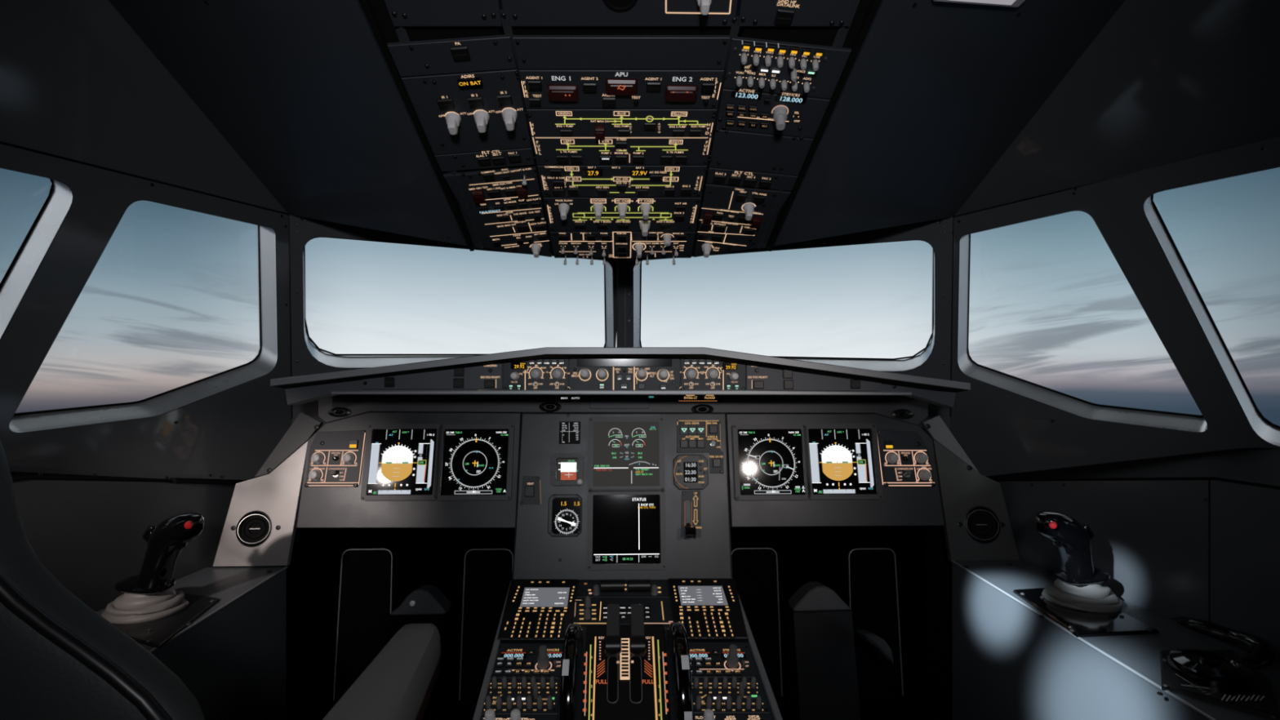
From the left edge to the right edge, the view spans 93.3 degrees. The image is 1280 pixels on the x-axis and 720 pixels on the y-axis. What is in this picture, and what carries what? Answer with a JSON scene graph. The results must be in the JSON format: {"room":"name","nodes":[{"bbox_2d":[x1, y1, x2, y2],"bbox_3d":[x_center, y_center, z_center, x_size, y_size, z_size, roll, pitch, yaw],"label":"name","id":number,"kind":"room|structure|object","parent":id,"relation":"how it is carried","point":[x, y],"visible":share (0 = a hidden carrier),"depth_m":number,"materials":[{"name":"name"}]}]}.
{"room":"control cabin","nodes":[
{"label":"control cabin","id":0,"kind":"room"},
{"bbox_2d":[10,471,270,612],"bbox_3d":[-1.209,0.658,0.580,0.324,1.084,1.951,0,0,8],"label":"wall","id":1,"kind":"structure","parent":0,"point":[87,531],"depth_m":1.11,"materials":[{"name":"grey plastic"}]},
{"bbox_2d":[170,477,247,484],"bbox_3d":[-0.946,0.270,1.341,0.012,0.056,0.202,0,0,8],"label":"wall slot","id":2,"kind":"object","parent":1,"relation":"attached to","point":[175,480],"visible":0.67,"depth_m":1.31,"materials":[{"name":"black"}]},
{"bbox_2d":[0,0,287,213],"bbox_3d":[-1.137,-0.511,0.408,0.170,0.363,2.200,0,0,19],"label":"ceiling","id":3,"kind":"structure","parent":0,"point":[77,82],"depth_m":1.05,"materials":[{"name":"grey plastic"}]},
{"bbox_2d":[0,143,292,479],"bbox_3d":[-1.244,0.125,0.473,0.208,2.151,2.456,0,0,19],"label":"wall","id":4,"kind":"structure","parent":0,"point":[229,433],"depth_m":1.15,"materials":[{"name":"grey plastic"}]},
{"bbox_2d":[0,167,72,338],"bbox_3d":[-1.158,-0.044,0.756,0.109,0.590,0.692,0,0,20],"label":"window","id":5,"kind":"structure","parent":4,"relation":"in","point":[19,275],"depth_m":1.04,"materials":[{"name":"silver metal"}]},
{"bbox_2d":[8,200,277,432],"bbox_3d":[-0.989,-0.109,1.253,0.099,0.467,0.502,0,0,19],"label":"window","id":6,"kind":"structure","parent":4,"relation":"in","point":[265,360],"depth_m":1.34,"materials":[{"name":"silver metal"}]},
{"bbox_2d":[0,141,292,418],"bbox_3d":[-1.070,-0.108,0.843,0.050,0.516,1.439,0,0,17],"label":"trim","id":7,"kind":"structure","parent":4,"relation":"attached to","point":[1,142],"depth_m":1.21,"materials":[{"name":"black"}]},
{"bbox_2d":[108,0,484,248],"bbox_3d":[-0.584,-0.463,1.049,0.817,0.469,0.607,0,0,21],"label":"ceiling","id":8,"kind":"structure","parent":0,"point":[306,94],"depth_m":1.05,"materials":[{"name":"grey plastic"}]},
{"bbox_2d":[359,0,881,254],"bbox_3d":[-0.030,-0.397,0.991,0.686,0.348,0.650,0,0,-2],"label":"panel frame","id":9,"kind":"object","parent":8,"relation":"attached to","point":[377,14],"visible":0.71,"depth_m":0.83,"materials":[{"name":"black"}]},
{"bbox_2d":[391,0,502,26],"bbox_3d":[-0.254,-0.460,0.786,0.141,0.036,0.049,0,0,-6],"label":"panel","id":10,"kind":"object","parent":9,"relation":"attached to","point":[404,12],"visible":1,"depth_m":0.79,"materials":[{"name":"grey"}]},
{"bbox_2d":[386,34,515,76],"bbox_3d":[-0.262,-0.428,0.851,0.168,0.041,0.047,0,0,-2],"label":"panel","id":11,"kind":"object","parent":9,"relation":"attached to","point":[495,52],"visible":1,"depth_m":0.85,"materials":[{"name":"grey"}]},
{"bbox_2d":[401,67,531,155],"bbox_3d":[-0.263,-0.384,0.943,0.168,0.084,0.137,0,0,-2],"label":"panel","id":12,"kind":"object","parent":9,"relation":"attached to","point":[475,111],"visible":1,"depth_m":0.93,"materials":[{"name":"grey"}]},
{"bbox_2d":[434,146,534,171],"bbox_3d":[-0.263,-0.342,1.027,0.162,0.035,0.039,0,0,-2],"label":"control panel","id":13,"kind":"object","parent":9,"relation":"attached to","point":[522,156],"visible":1,"depth_m":1.02,"materials":[{"name":"grey"}]},
{"bbox_2d":[443,166,551,257],"bbox_3d":[-0.264,-0.275,1.170,0.166,0.128,0.248,0,0,-2],"label":"panel","id":14,"kind":"object","parent":9,"relation":"attached to","point":[504,206],"visible":1,"depth_m":1.13,"materials":[{"name":"grey plastic"}]},
{"bbox_2d":[501,0,737,26],"bbox_3d":[-0.026,-0.463,0.788,0.314,0.040,0.071,0,0,-2],"label":"panel","id":15,"kind":"object","parent":9,"relation":"attached to","point":[515,12],"visible":1,"depth_m":0.80,"materials":[{"name":"grey"}]},
{"bbox_2d":[524,108,716,140],"bbox_3d":[-0.030,-0.377,0.969,0.302,0.040,0.055,0,0,-2],"label":"panel","id":16,"kind":"object","parent":9,"relation":"attached to","point":[599,123],"visible":1,"depth_m":0.96,"materials":[{"name":"grey"}]},
{"bbox_2d":[512,35,729,69],"bbox_3d":[-0.026,-0.436,0.857,0.300,0.029,0.048,0,0,-1],"label":"panel","id":17,"kind":"object","parent":9,"relation":"attached to","point":[532,51],"visible":1,"depth_m":0.85,"materials":[{"name":"grey"}]},
{"bbox_2d":[516,69,726,108],"bbox_3d":[-0.028,-0.409,0.912,0.309,0.037,0.068,0,0,-2],"label":"panel","id":18,"kind":"object","parent":9,"relation":"attached to","point":[541,88],"visible":1,"depth_m":0.90,"materials":[{"name":"grey plastic"}]},
{"bbox_2d":[537,164,706,196],"bbox_3d":[-0.032,-0.323,1.090,0.296,0.041,0.077,0,0,-2],"label":"electrical panel","id":19,"kind":"object","parent":9,"relation":"attached to","point":[556,180],"visible":1,"depth_m":1.08,"materials":[{"name":"grey plastic"}]},
{"bbox_2d":[531,136,712,164],"bbox_3d":[-0.030,-0.356,1.023,0.306,0.034,0.064,0,0,-2],"label":"panel","id":20,"kind":"object","parent":9,"relation":"in","point":[548,150],"visible":1,"depth_m":1.02,"materials":[{"name":"grey plastic"}]},
{"bbox_2d":[542,196,701,235],"bbox_3d":[-0.034,-0.276,1.173,0.296,0.064,0.094,0,0,-2],"label":"panel","id":21,"kind":"object","parent":9,"relation":"attached to","point":[643,214],"visible":1,"depth_m":1.16,"materials":[{"name":"grey"}]},
{"bbox_2d":[549,231,695,265],"bbox_3d":[-0.036,-0.232,1.258,0.295,0.062,0.088,0,0,-2],"label":"control panel","id":22,"kind":"object","parent":9,"relation":"attached to","point":[566,244],"visible":1,"depth_m":1.25,"materials":[{"name":"grey"}]},
{"bbox_2d":[693,182,791,257],"bbox_3d":[0.191,-0.268,1.201,0.164,0.111,0.204,0,0,-2],"label":"panel","id":23,"kind":"object","parent":9,"relation":"attached to","point":[733,218],"visible":1,"depth_m":1.17,"materials":[{"name":"grey plastic"}]},
{"bbox_2d":[704,165,797,191],"bbox_3d":[0.196,-0.324,1.070,0.165,0.035,0.055,0,0,-2],"label":"control panel","id":24,"kind":"object","parent":9,"relation":"attached to","point":[718,175],"visible":1,"depth_m":1.07,"materials":[{"name":"grey"}]},
{"bbox_2d":[707,128,813,175],"bbox_3d":[0.200,-0.352,1.021,0.166,0.055,0.082,0,0,-2],"label":"panel","id":25,"kind":"object","parent":9,"relation":"attached to","point":[731,148],"visible":1,"depth_m":1.02,"materials":[{"name":"grey"}]},
{"bbox_2d":[711,86,830,137],"bbox_3d":[0.201,-0.384,0.946,0.175,0.059,0.077,0,0,-2],"label":"panel","id":26,"kind":"object","parent":9,"relation":"attached to","point":[744,110],"visible":1,"depth_m":0.94,"materials":[{"name":"grey"}]},
{"bbox_2d":[723,35,851,98],"bbox_3d":[0.210,-0.422,0.876,0.168,0.056,0.077,0,0,-2],"label":"control panel","id":27,"kind":"object","parent":9,"relation":"attached to","point":[763,65],"visible":1,"depth_m":0.87,"materials":[{"name":"grey plastic"}]},
{"bbox_2d":[737,0,853,26],"bbox_3d":[0.205,-0.464,0.792,0.148,0.034,0.049,0,0,4],"label":"panel","id":28,"kind":"object","parent":9,"relation":"attached to","point":[752,12],"visible":1,"depth_m":0.80,"materials":[{"name":"grey"}]},
{"bbox_2d":[288,8,616,427],"bbox_3d":[-0.492,0.125,1.746,0.910,2.151,0.300,0,0,-28],"label":"wall","id":29,"kind":"structure","parent":0,"point":[302,230],"depth_m":1.53,"materials":[{"name":"grey plastic"}]},
{"bbox_2d":[302,236,613,368],"bbox_3d":[-0.476,-0.162,1.748,0.872,0.365,0.110,0,0,-28],"label":"window","id":30,"kind":"structure","parent":29,"relation":"in","point":[329,358],"depth_m":1.66,"materials":[{"name":"silver metal"}]},
{"bbox_2d":[270,524,951,719],"bbox_3d":[-0.045,0.720,1.474,1.600,0.960,0.150,0,0,-2],"label":"footwell","id":31,"kind":"structure","parent":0,"point":[435,557],"depth_m":1.51,"materials":[{"name":"black"}]},
{"bbox_2d":[633,15,953,434],"bbox_3d":[0.396,0.125,1.774,0.931,2.151,0.296,0,0,24],"label":"wall","id":32,"kind":"structure","parent":0,"point":[939,234],"depth_m":1.58,"materials":[{"name":"grey plastic"}]},
{"bbox_2d":[616,257,633,346],"bbox_3d":[-0.046,-0.085,1.863,0.052,0.670,0.052,0,0,-2],"label":"trim","id":33,"kind":"structure","parent":32,"relation":"attached to","point":[624,266],"depth_m":1.84,"materials":[{"name":"grey"}]},
{"bbox_2d":[633,240,935,371],"bbox_3d":[0.381,-0.157,1.775,0.873,0.376,0.112,0,0,24],"label":"window","id":34,"kind":"structure","parent":32,"relation":"in","point":[899,364],"depth_m":1.70,"materials":[{"name":"glass"}]},
{"bbox_2d":[756,0,1124,248],"bbox_3d":[0.533,-0.467,1.077,0.577,0.473,0.888,0,0,-2],"label":"ceiling","id":35,"kind":"structure","parent":0,"point":[933,95],"depth_m":1.07,"materials":[{"name":"grey plastic"}]},
{"bbox_2d":[933,0,1025,7],"bbox_3d":[0.478,-0.520,0.851,0.226,0.055,0.036,0,0,-26],"label":"ceiling lamp","id":36,"kind":"object","parent":35,"relation":"attached to","point":[1009,3],"visible":1,"depth_m":0.88,"materials":[{"name":"grey"}]},
{"bbox_2d":[948,0,1016,4],"bbox_3d":[0.481,-0.517,0.849,0.175,0.038,0.026,0,0,-26],"label":"diffuser","id":37,"kind":"object","parent":36,"relation":"attached to","point":[966,2],"depth_m":0.87,"materials":[{"name":"white"}]},
{"bbox_2d":[950,136,1279,476],"bbox_3d":[1.494,0.125,0.683,0.253,2.151,2.411,0,0,-37],"label":"wall","id":38,"kind":"structure","parent":0,"point":[1001,431],"depth_m":1.26,"materials":[{"name":"grey plastic"}]},
{"bbox_2d":[950,174,1127,417],"bbox_3d":[1.198,-0.143,0.982,0.061,0.588,1.436,0,0,-34],"label":"trim","id":39,"kind":"structure","parent":38,"relation":"attached to","point":[1126,175],"depth_m":1.50,"materials":[{"name":"black"}]},
{"bbox_2d":[957,210,1208,432],"bbox_3d":[0.976,-0.106,1.378,0.111,0.500,0.478,0,0,-38],"label":"window","id":40,"kind":"structure","parent":38,"relation":"in","point":[1151,418],"depth_m":1.43,"materials":[{"name":"silver metal"}]},
{"bbox_2d":[1143,166,1279,446],"bbox_3d":[1.274,-0.080,0.980,0.124,0.611,0.700,0,0,-38],"label":"window","id":41,"kind":"structure","parent":38,"relation":"in","point":[1269,432],"depth_m":1.19,"materials":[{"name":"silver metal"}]},
{"bbox_2d":[955,0,1279,215],"bbox_3d":[1.300,-0.564,0.534,0.386,0.405,2.197,0,0,-37],"label":"ceiling","id":42,"kind":"structure","parent":0,"point":[1163,82],"depth_m":1.10,"materials":[{"name":"grey plastic"}]},
{"bbox_2d":[986,447,1279,662],"bbox_3d":[1.385,0.631,0.697,0.747,1.137,1.956,0,0,-11],"label":"wall","id":43,"kind":"structure","parent":0,"point":[1197,535],"depth_m":1.07,"materials":[{"name":"grey plastic"}]},
{"bbox_3d":[-0.023,1.225,0.750,3.600,0.050,2.700,0,0,-2],"label":"floor","id":44,"kind":"structure","parent":0,"visible":0},
{"bbox_2d":[96,566,287,719],"bbox_3d":[-0.977,0.826,0.488,0.463,0.748,1.680,0,0,-2],"label":"console","id":45,"kind":"object","parent":44,"relation":"on","point":[232,658],"visible":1,"depth_m":1.19,"materials":[{"name":"grey plastic"}]},
{"bbox_2d":[101,511,219,648],"bbox_3d":[-0.853,0.363,1.068,0.185,0.183,0.239,0,0,-2],"label":"stick","id":46,"kind":"object","parent":45,"relation":"on","point":[149,611],"visible":0.99,"depth_m":1.05,"materials":[{"name":"black plastic"}]},
{"bbox_2d":[213,441,307,566],"bbox_3d":[-0.850,0.320,1.362,0.172,0.268,0.076,0,0,-2],"label":"panel","id":47,"kind":"object","parent":45,"relation":"on","point":[277,494],"depth_m":1.35,"materials":[{"name":"grey metal"}]},
{"bbox_2d":[254,411,323,477],"bbox_3d":[-0.808,0.194,1.394,0.142,0.149,0.032,0,0,-15],"label":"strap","id":48,"kind":"object","parent":47,"relation":"attached to","point":[304,426],"visible":1,"depth_m":1.39,"materials":[{"name":"grey"}]},
{"bbox_2d":[0,440,441,719],"bbox_3d":[-0.529,0.603,0.837,0.430,1.193,0.705,0,0,-2],"label":"seat","id":49,"kind":"object","parent":44,"relation":"on","point":[60,659],"visible":1,"depth_m":0.51,"materials":[{"name":"grey leather"}]},
{"bbox_2d":[385,584,453,719],"bbox_3d":[-0.472,0.846,1.254,0.121,0.709,0.192,0,0,-2],"label":"post","id":50,"kind":"object","parent":44,"relation":"on","point":[426,604],"visible":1,"depth_m":1.28,"materials":[{"name":"grey"}]},
{"bbox_2d":[472,577,782,719],"bbox_3d":[-0.017,0.840,0.866,0.501,0.721,0.918,0,0,-2],"label":"pedestal","id":51,"kind":"object","parent":44,"relation":"on","point":[775,713],"visible":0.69,"depth_m":1.04,"materials":[{"name":"grey"}]},
{"bbox_2d":[480,708,557,719],"bbox_3d":[-0.190,0.560,0.905,0.127,0.042,0.095,0,0,-2],"label":"panel","id":52,"kind":"object","parent":51,"relation":"attached to","point":[490,714],"visible":1,"depth_m":0.94,"materials":[{"name":"grey"}]},
{"bbox_2d":[481,675,560,715],"bbox_3d":[-0.194,0.543,0.990,0.126,0.036,0.078,0,0,-2],"label":"control panel","id":53,"kind":"object","parent":51,"relation":"attached to","point":[532,697],"visible":0.98,"depth_m":0.98,"materials":[{"name":"grey"}]},
{"bbox_2d":[490,644,564,679],"bbox_3d":[-0.198,0.523,1.072,0.126,0.046,0.090,0,0,-2],"label":"panel","id":54,"kind":"object","parent":51,"relation":"attached to","point":[518,660],"visible":0.99,"depth_m":1.06,"materials":[{"name":"grey"}]},
{"bbox_2d":[497,578,577,643],"bbox_3d":[-0.205,0.502,1.219,0.144,0.050,0.202,0,0,-2],"label":"display unit","id":55,"kind":"object","parent":51,"relation":"attached to","point":[536,611],"visible":1,"depth_m":1.20,"materials":[{"name":"black plastic"}]},
{"bbox_2d":[559,622,583,719],"bbox_3d":[-0.112,0.560,0.997,0.023,0.230,0.230,0,0,-2],"label":"wheel","id":56,"kind":"object","parent":51,"relation":"attached to","point":[573,646],"visible":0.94,"depth_m":0.93,"materials":[{"name":"black plastic"}]},
{"bbox_2d":[511,413,732,581],"bbox_3d":[-0.040,0.315,1.406,0.487,0.383,0.156,0,0,-2],"label":"panel","id":57,"kind":"object","parent":51,"relation":"on","point":[537,554],"visible":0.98,"depth_m":1.36,"materials":[{"name":"grey metal"}]},
{"bbox_2d":[520,476,541,504],"bbox_3d":[-0.247,0.295,1.366,0.048,0.061,0.019,0,0,-2],"label":"switch panel","id":58,"kind":"object","parent":57,"relation":"attached to","point":[531,491],"visible":1,"depth_m":1.36,"materials":[{"name":"grey"}]},
{"bbox_2d":[547,493,582,536],"bbox_3d":[-0.167,0.347,1.349,0.074,0.091,0.038,0,0,-2],"label":"gauge","id":59,"kind":"object","parent":57,"relation":"attached to","point":[565,511],"visible":1,"depth_m":1.34,"materials":[{"name":"grey"}]},
{"bbox_2d":[549,453,583,485],"bbox_3d":[-0.166,0.249,1.369,0.075,0.073,0.041,0,0,-2],"label":"standby attitude indicator","id":60,"kind":"structure","parent":57,"relation":"attached to","point":[566,468],"depth_m":1.37,"materials":[{"name":"grey"}]},
{"bbox_2d":[559,421,580,444],"bbox_3d":[-0.163,0.169,1.400,0.049,0.051,0.014,0,0,-2],"label":"placard","id":61,"kind":"object","parent":57,"relation":"attached to","point":[569,431],"visible":1,"depth_m":1.40,"materials":[{"name":"black"}]},
{"bbox_2d":[270,346,970,425],"bbox_3d":[-0.031,0.068,1.517,1.451,0.187,0.565,0,0,-2],"label":"glareshield","id":62,"kind":"object","parent":57,"relation":"attached to","point":[340,395],"depth_m":1.29,"materials":[{"name":"grey plastic"}]},
{"bbox_2d":[328,407,351,417],"bbox_3d":[-0.697,0.121,1.399,0.051,0.023,0.013,0,0,-2],"label":"lamp","id":63,"kind":"object","parent":62,"relation":"attached to","point":[332,411],"depth_m":1.40,"materials":[{"name":"black plastic"}]},
{"bbox_2d":[296,412,521,528],"bbox_3d":[-0.524,0.253,1.395,0.488,0.262,0.086,0,0,-2],"label":"panel","id":64,"kind":"object","parent":62,"relation":"attached to","point":[320,507],"visible":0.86,"depth_m":1.36,"materials":[{"name":"grey metal"}]},
{"bbox_2d":[304,430,365,487],"bbox_3d":[-0.696,0.225,1.378,0.124,0.126,0.045,0,0,-2],"label":"panel","id":65,"kind":"object","parent":64,"relation":"attached to","point":[335,457],"visible":1,"depth_m":1.38,"materials":[{"name":"grey"}]},
{"bbox_2d":[360,423,442,500],"bbox_3d":[-0.542,0.233,1.381,0.171,0.170,0.051,0,0,-2],"label":"display unit","id":66,"kind":"object","parent":64,"relation":"attached to","point":[401,462],"visible":1,"depth_m":1.38,"materials":[{"name":"grey glass"}]},
{"bbox_2d":[434,423,515,500],"bbox_3d":[-0.378,0.234,1.385,0.172,0.170,0.051,0,0,-2],"label":"display unit","id":67,"kind":"object","parent":64,"relation":"attached to","point":[477,460],"visible":1,"depth_m":1.38,"materials":[{"name":"grey glass"}]},
{"bbox_2d":[362,363,502,389],"bbox_3d":[-0.434,0.031,1.267,0.290,0.066,0.012,0,0,-2],"label":"panel","id":68,"kind":"object","parent":62,"relation":"on","point":[487,376],"visible":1,"depth_m":1.27,"materials":[{"name":"grey"}]},
{"bbox_2d":[502,359,569,390],"bbox_3d":[-0.217,0.026,1.266,0.142,0.076,0.028,0,0,-2],"label":"control panel","id":69,"kind":"object","parent":62,"relation":"on","point":[545,374],"visible":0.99,"depth_m":1.27,"materials":[{"name":"grey"}]},
{"bbox_2d":[538,401,561,412],"bbox_3d":[-0.211,0.110,1.417,0.052,0.024,0.013,0,0,-2],"label":"lamp","id":70,"kind":"object","parent":62,"relation":"attached to","point":[544,406],"depth_m":1.42,"materials":[{"name":"black plastic"}]},
{"bbox_2d":[270,346,970,399],"bbox_3d":[-0.036,0.046,1.517,1.430,0.144,0.565,0,0,-2],"label":"hood","id":71,"kind":"object","parent":62,"relation":"attached to","point":[344,384],"depth_m":1.26,"materials":[{"name":"grey plastic"}]},
{"bbox_2d":[589,395,653,408],"bbox_3d":[-0.043,0.100,1.427,0.152,0.030,0.009,0,0,-2],"label":"slot recess","id":72,"kind":"object","parent":62,"relation":"attached to","point":[595,402],"visible":1,"depth_m":1.43,"materials":[{"name":"grey"}]},
{"bbox_2d":[569,359,679,390],"bbox_3d":[-0.032,0.026,1.271,0.234,0.077,0.030,0,0,-2],"label":"control panel","id":73,"kind":"object","parent":62,"relation":"on","point":[584,374],"visible":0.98,"depth_m":1.28,"materials":[{"name":"grey"}]},
{"bbox_2d":[680,359,746,390],"bbox_3d":[0.154,0.027,1.277,0.142,0.078,0.029,0,0,-2],"label":"control panel","id":74,"kind":"object","parent":62,"relation":"on","point":[695,374],"visible":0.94,"depth_m":1.28,"materials":[{"name":"grey"}]},
{"bbox_2d":[746,364,881,391],"bbox_3d":[0.372,0.033,1.292,0.292,0.069,0.012,0,0,-2],"label":"panel","id":75,"kind":"object","parent":62,"relation":"on","point":[757,378],"visible":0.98,"depth_m":1.29,"materials":[{"name":"grey"}]},
{"bbox_2d":[726,413,944,527],"bbox_3d":[0.453,0.257,1.424,0.494,0.259,0.085,0,0,-2],"label":"panel","id":76,"kind":"object","parent":62,"relation":"attached to","point":[899,505],"visible":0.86,"depth_m":1.39,"materials":[{"name":"grey metal"}]},
{"bbox_2d":[731,424,811,500],"bbox_3d":[0.305,0.237,1.405,0.174,0.171,0.051,0,0,-2],"label":"display unit","id":77,"kind":"object","parent":76,"relation":"attached to","point":[769,460],"visible":1,"depth_m":1.40,"materials":[{"name":"grey glass"}]},
{"bbox_2d":[803,423,883,499],"bbox_3d":[0.472,0.236,1.411,0.175,0.172,0.051,0,0,-2],"label":"display unit","id":78,"kind":"object","parent":76,"relation":"attached to","point":[844,461],"visible":1,"depth_m":1.41,"materials":[{"name":"grey glass"}]},
{"bbox_2d":[877,430,935,486],"bbox_3d":[0.623,0.231,1.416,0.127,0.129,0.046,0,0,-2],"label":"panel","id":79,"kind":"object","parent":76,"relation":"attached to","point":[905,456],"visible":1,"depth_m":1.42,"materials":[{"name":"grey"}]},
{"bbox_2d":[891,408,914,419],"bbox_3d":[0.627,0.129,1.438,0.054,0.025,0.013,0,0,-2],"label":"lamp","id":80,"kind":"object","parent":62,"relation":"attached to","point":[897,414],"depth_m":1.44,"materials":[{"name":"black plastic"}]},
{"bbox_2d":[586,488,666,570],"bbox_3d":[-0.030,0.377,1.349,0.176,0.171,0.051,0,0,-2],"label":"display unit","id":81,"kind":"object","parent":57,"relation":"attached to","point":[626,531],"visible":1,"depth_m":1.35,"materials":[{"name":"grey glass"}]},
{"bbox_2d":[587,416,665,492],"bbox_3d":[-0.032,0.216,1.388,0.176,0.168,0.050,0,0,-2],"label":"display unit","id":82,"kind":"object","parent":57,"relation":"attached to","point":[624,453],"visible":1,"depth_m":1.39,"materials":[{"name":"grey glass"}]},
{"bbox_2d":[673,454,708,489],"bbox_3d":[0.116,0.257,1.383,0.079,0.078,0.029,0,0,-2],"label":"clock","id":83,"kind":"object","parent":57,"relation":"attached to","point":[691,472],"visible":1,"depth_m":1.38,"materials":[{"name":"grey"}]},
{"bbox_2d":[680,490,701,538],"bbox_3d":[0.115,0.348,1.357,0.047,0.101,0.089,0,0,-2],"label":"lever","id":84,"kind":"object","parent":57,"relation":"attached to","point":[693,530],"visible":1,"depth_m":1.36,"materials":[{"name":"grey"}]},
{"bbox_2d":[676,419,723,473],"bbox_3d":[0.139,0.201,1.401,0.108,0.121,0.034,0,0,-2],"label":"panel","id":85,"kind":"object","parent":57,"relation":"attached to","point":[693,436],"visible":1,"depth_m":1.40,"materials":[{"name":"grey"}]},
{"bbox_2d":[572,595,672,625],"bbox_3d":[-0.035,0.499,1.217,0.204,0.036,0.090,0,0,-2],"label":"panel","id":86,"kind":"object","parent":51,"relation":"attached to","point":[588,611],"visible":0.69,"depth_m":1.22,"materials":[{"name":"grey"}]},
{"bbox_2d":[576,578,669,598],"bbox_3d":[-0.039,0.480,1.287,0.200,0.037,0.071,0,0,-2],"label":"panel","id":87,"kind":"object","parent":51,"relation":"on","point":[604,588],"visible":1,"depth_m":1.27,"materials":[{"name":"grey"}]},
{"bbox_2d":[581,623,670,719],"bbox_3d":[-0.025,0.515,1.013,0.134,0.123,0.289,0,0,-2],"label":"thrust quadrant","id":88,"kind":"object","parent":51,"relation":"on","point":[624,686],"visible":0.98,"depth_m":0.95,"materials":[{"name":"black plastic"}]},
{"bbox_2d":[604,604,621,656],"bbox_3d":[-0.044,0.452,1.005,0.026,0.055,0.104,0,0,-2],"label":"lever","id":89,"kind":"object","parent":88,"relation":"on","point":[613,638],"visible":1,"depth_m":1.00,"materials":[{"name":"grey"}]},
{"bbox_2d":[629,604,646,656],"bbox_3d":[-0.005,0.453,1.006,0.026,0.055,0.104,0,0,-2],"label":"lever","id":90,"kind":"object","parent":88,"relation":"on","point":[637,642],"visible":1,"depth_m":1.00,"materials":[{"name":"grey"}]},
{"bbox_2d":[666,622,693,719],"bbox_3d":[0.064,0.560,1.002,0.025,0.230,0.230,0,0,-2],"label":"wheel","id":91,"kind":"object","parent":51,"relation":"attached to","point":[677,648],"visible":0.93,"depth_m":0.94,"materials":[{"name":"black plastic"}]},
{"bbox_2d":[667,578,747,641],"bbox_3d":[0.135,0.502,1.225,0.150,0.050,0.203,0,0,-2],"label":"display unit","id":92,"kind":"object","parent":51,"relation":"attached to","point":[709,610],"visible":1,"depth_m":1.21,"materials":[{"name":"black plastic"}]},
{"bbox_2d":[688,643,759,679],"bbox_3d":[0.140,0.524,1.076,0.126,0.046,0.092,0,0,-2],"label":"panel","id":93,"kind":"object","parent":51,"relation":"attached to","point":[710,660],"visible":0.91,"depth_m":1.06,"materials":[{"name":"grey"}]},
{"bbox_2d":[691,675,769,714],"bbox_3d":[0.141,0.544,0.995,0.130,0.036,0.077,0,0,-2],"label":"control panel","id":94,"kind":"object","parent":51,"relation":"attached to","point":[724,695],"visible":0.97,"depth_m":0.99,"materials":[{"name":"grey"}]},
{"bbox_2d":[693,708,772,719],"bbox_3d":[0.143,0.562,0.909,0.129,0.042,0.097,0,0,-2],"label":"panel","id":95,"kind":"object","parent":51,"relation":"attached to","point":[708,714],"visible":0.98,"depth_m":0.95,"materials":[{"name":"grey"}]},
{"bbox_2d":[785,581,860,719],"bbox_3d":[0.401,0.847,1.280,0.139,0.706,0.192,0,0,-2],"label":"post","id":96,"kind":"object","parent":44,"relation":"on","point":[822,684],"visible":1,"depth_m":1.29,"materials":[{"name":"grey plastic"}]},
{"bbox_2d":[856,629,893,663],"bbox_3d":[0.552,0.873,0.845,0.315,0.653,0.815,0,0,-2],"label":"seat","id":97,"kind":"object","parent":44,"relation":"on","point":[878,644],"visible":1,"depth_m":1.20,"materials":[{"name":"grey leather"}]},
{"bbox_2d":[951,559,1279,719],"bbox_3d":[0.945,0.826,0.544,0.465,0.748,1.675,0,0,-2],"label":"console","id":98,"kind":"object","parent":44,"relation":"on","point":[1011,660],"visible":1,"depth_m":1.08,"materials":[{"name":"grey plastic"}]},
{"bbox_2d":[932,439,1019,561],"bbox_3d":[0.781,0.324,1.410,0.165,0.273,0.077,0,0,-2],"label":"panel","id":99,"kind":"object","parent":98,"relation":"on","point":[962,490],"depth_m":1.40,"materials":[{"name":"grey metal"}]},
{"bbox_2d":[920,415,979,473],"bbox_3d":[0.737,0.201,1.440,0.128,0.137,0.028,0,0,13],"label":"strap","id":100,"kind":"object","parent":99,"relation":"attached to","point":[935,428],"visible":1,"depth_m":1.44,"materials":[{"name":"grey"}]},
{"bbox_2d":[1013,510,1159,637],"bbox_3d":[0.799,0.367,1.095,0.181,0.176,0.207,0,0,-2],"label":"stick","id":101,"kind":"object","parent":98,"relation":"on","point":[1077,601],"visible":1,"depth_m":1.09,"materials":[{"name":"black plastic"}]},
{"bbox_2d":[1160,616,1279,719],"bbox_3d":[0.870,0.453,0.910,0.343,0.060,0.126,0,0,-45],"label":"steering tiller","id":102,"kind":"object","parent":98,"relation":"on","point":[1221,677],"visible":0.95,"depth_m":0.85,"materials":[{"name":"black plastic"}]},
{"bbox_3d":[-0.045,0.720,1.474,1.600,0.960,0.150,0,0,-2],"label":"wall","id":103,"kind":"structure","parent":0,"visible":0},
{"bbox_2d":[333,546,394,706],"bbox_3d":[-0.642,0.771,1.443,0.127,0.654,0.127,0,0,-2],"label":"footwell","id":104,"kind":"object","parent":103,"relation":"attached to","point":[366,597],"visible":0.72,"depth_m":1.41,"materials":[{"name":"black"}]},
{"bbox_2d":[458,546,513,708],"bbox_3d":[-0.358,0.772,1.452,0.123,0.652,0.127,0,0,-2],"label":"footwell","id":105,"kind":"object","parent":103,"relation":"attached to","point":[487,571],"visible":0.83,"depth_m":1.42,"materials":[{"name":"black"}]},
{"bbox_2d":[731,546,782,704],"bbox_3d":[0.272,0.774,1.471,0.121,0.648,0.127,0,0,-2],"label":"rudder pedal","id":106,"kind":"object","parent":103,"relation":"attached to","point":[754,569],"visible":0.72,"depth_m":1.44,"materials":[{"name":"black metal"}]},
{"bbox_2d":[847,546,903,719],"bbox_3d":[0.558,0.776,1.479,0.123,0.644,0.127,0,0,-2],"label":"footwell","id":107,"kind":"object","parent":103,"relation":"attached to","point":[872,585],"visible":0.85,"depth_m":1.44,"materials":[{"name":"black"}]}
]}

